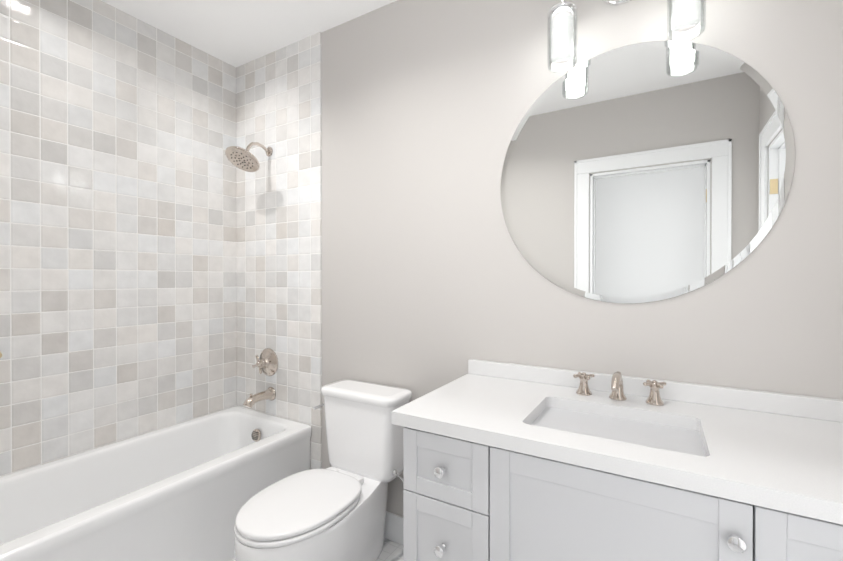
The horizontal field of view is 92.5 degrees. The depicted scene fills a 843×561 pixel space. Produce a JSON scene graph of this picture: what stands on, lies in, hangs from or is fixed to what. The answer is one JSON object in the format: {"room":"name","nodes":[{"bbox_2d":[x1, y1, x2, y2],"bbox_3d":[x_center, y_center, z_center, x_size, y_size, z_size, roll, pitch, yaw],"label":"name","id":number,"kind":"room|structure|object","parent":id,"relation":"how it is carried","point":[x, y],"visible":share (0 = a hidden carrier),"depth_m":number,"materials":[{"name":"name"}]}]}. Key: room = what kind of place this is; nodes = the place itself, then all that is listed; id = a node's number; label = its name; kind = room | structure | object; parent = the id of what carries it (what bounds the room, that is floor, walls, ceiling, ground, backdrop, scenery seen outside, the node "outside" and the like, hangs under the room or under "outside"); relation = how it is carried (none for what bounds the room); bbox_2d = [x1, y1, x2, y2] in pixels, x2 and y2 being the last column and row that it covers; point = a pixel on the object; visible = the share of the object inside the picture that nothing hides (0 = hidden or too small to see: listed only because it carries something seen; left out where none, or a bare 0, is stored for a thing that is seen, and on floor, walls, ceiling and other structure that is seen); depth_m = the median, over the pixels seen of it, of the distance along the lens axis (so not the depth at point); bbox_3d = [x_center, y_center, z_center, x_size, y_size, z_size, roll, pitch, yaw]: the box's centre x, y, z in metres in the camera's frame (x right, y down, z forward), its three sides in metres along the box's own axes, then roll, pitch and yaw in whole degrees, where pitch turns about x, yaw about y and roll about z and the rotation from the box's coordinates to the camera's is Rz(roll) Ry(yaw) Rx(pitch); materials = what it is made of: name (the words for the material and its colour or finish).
{"room":"bathroom","nodes":[
{"label":"bathroom","id":0,"kind":"room"},
{"bbox_2d":[101,0,396,66],"bbox_3d":[-0.291,-1.448,0.425,4.500,0.100,3.500,0,0,31],"label":"ceiling","id":1,"kind":"structure","parent":0,"point":[236,33],"depth_m":2.17,"materials":[{"name":"white paint"}]},
{"bbox_2d":[232,538,402,560],"bbox_3d":[-0.291,1.372,0.437,4.500,0.100,3.500,0,0,31],"label":"floor","id":2,"kind":"structure","parent":0,"point":[392,550],"depth_m":1.95,"materials":[{"name":"tile"}]},
{"bbox_2d":[0,407,311,560],"bbox_3d":[-1.314,1.076,1.842,0.697,0.480,1.521,0,0,31],"label":"bathtub","id":3,"kind":"object","parent":2,"relation":"on","point":[186,490],"visible":0.98,"depth_m":1.83,"materials":[{"name":"white ceramic"}]},
{"bbox_2d":[234,380,411,560],"bbox_3d":[-0.409,0.921,1.735,0.479,0.790,0.800,0,0,31],"label":"toilet","id":4,"kind":"object","parent":2,"relation":"on","point":[336,511],"visible":0.92,"depth_m":1.72,"materials":[{"name":"white ceramic"}]},
{"bbox_2d":[391,359,842,560],"bbox_3d":[0.593,0.819,1.236,1.240,0.998,0.635,0,0,31],"label":"bathroom vanity","id":5,"kind":"object","parent":2,"relation":"on","point":[502,461],"visible":1,"depth_m":1.10,"materials":[{"name":"grey paint"}]},
{"bbox_2d":[321,0,842,516],"bbox_3d":[0.088,-0.045,1.968,3.220,2.720,0.110,0,0,31],"label":"wall","id":6,"kind":"structure","parent":0,"point":[433,278],"depth_m":1.75,"materials":[{"name":"grey paint"}]},
{"bbox_2d":[236,32,321,468],"bbox_3d":[-0.901,-0.047,2.486,0.770,2.720,0.010,0,0,31],"label":"wall tile","id":7,"kind":"structure","parent":6,"relation":"attached to","point":[278,237],"depth_m":2.44,"materials":[{"name":"beige tile"}]},
{"bbox_2d":[225,142,272,171],"bbox_3d":[-1.011,-0.740,2.383,0.198,0.184,0.274,0,0,31],"label":"shower head","id":8,"kind":"object","parent":7,"relation":"attached to","point":[242,159],"visible":1,"depth_m":2.34},
{"bbox_2d":[243,387,275,407],"bbox_3d":[-0.980,0.705,2.417,0.084,0.091,0.194,0,0,31],"label":"tub spout","id":9,"kind":"object","parent":7,"relation":"attached to","point":[269,393],"visible":1,"depth_m":2.41,"materials":[{"name":"silver metal"}]},
{"bbox_2d":[252,348,277,375],"bbox_3d":[-0.972,0.508,2.474,0.172,0.172,0.087,0,0,31],"label":"shower valve","id":10,"kind":"object","parent":7,"relation":"attached to","point":[266,363],"visible":1,"depth_m":2.47,"materials":[{"name":"silver metal"}]},
{"bbox_2d":[384,511,402,544],"bbox_3d":[-0.158,1.247,2.048,0.959,0.135,0.014,0,0,31],"label":"baseboard","id":11,"kind":"structure","parent":6,"relation":"attached to","point":[393,530],"depth_m":2.02,"materials":[{"name":"white paint"}]},
{"bbox_2d":[547,0,705,72],"bbox_3d":[0.703,-0.971,1.423,0.490,0.367,0.192,0,0,31],"label":"sconce","id":12,"kind":"object","parent":6,"relation":"attached to","point":[684,16],"visible":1,"depth_m":1.45,"materials":[{"name":"white glass"}]},
{"bbox_2d":[501,41,794,302],"bbox_3d":[0.754,-0.393,1.503,0.956,0.956,0.006,0,0,31],"label":"mirror","id":13,"kind":"object","parent":6,"relation":"attached to","point":[650,171],"visible":0.98,"depth_m":1.46,"materials":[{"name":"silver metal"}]},
{"bbox_3d":[-2.097,-0.042,1.335,0.110,2.720,3.210,0,0,31],"label":"wall","id":14,"kind":"structure","parent":0,"visible":0},
{"bbox_2d":[0,0,236,476],"bbox_3d":[-1.685,-0.044,1.911,0.010,2.720,1.780,0,0,31],"label":"wall tile","id":15,"kind":"structure","parent":14,"relation":"attached to","point":[118,310],"depth_m":2.05,"materials":[{"name":"beige tile"}]}
]}

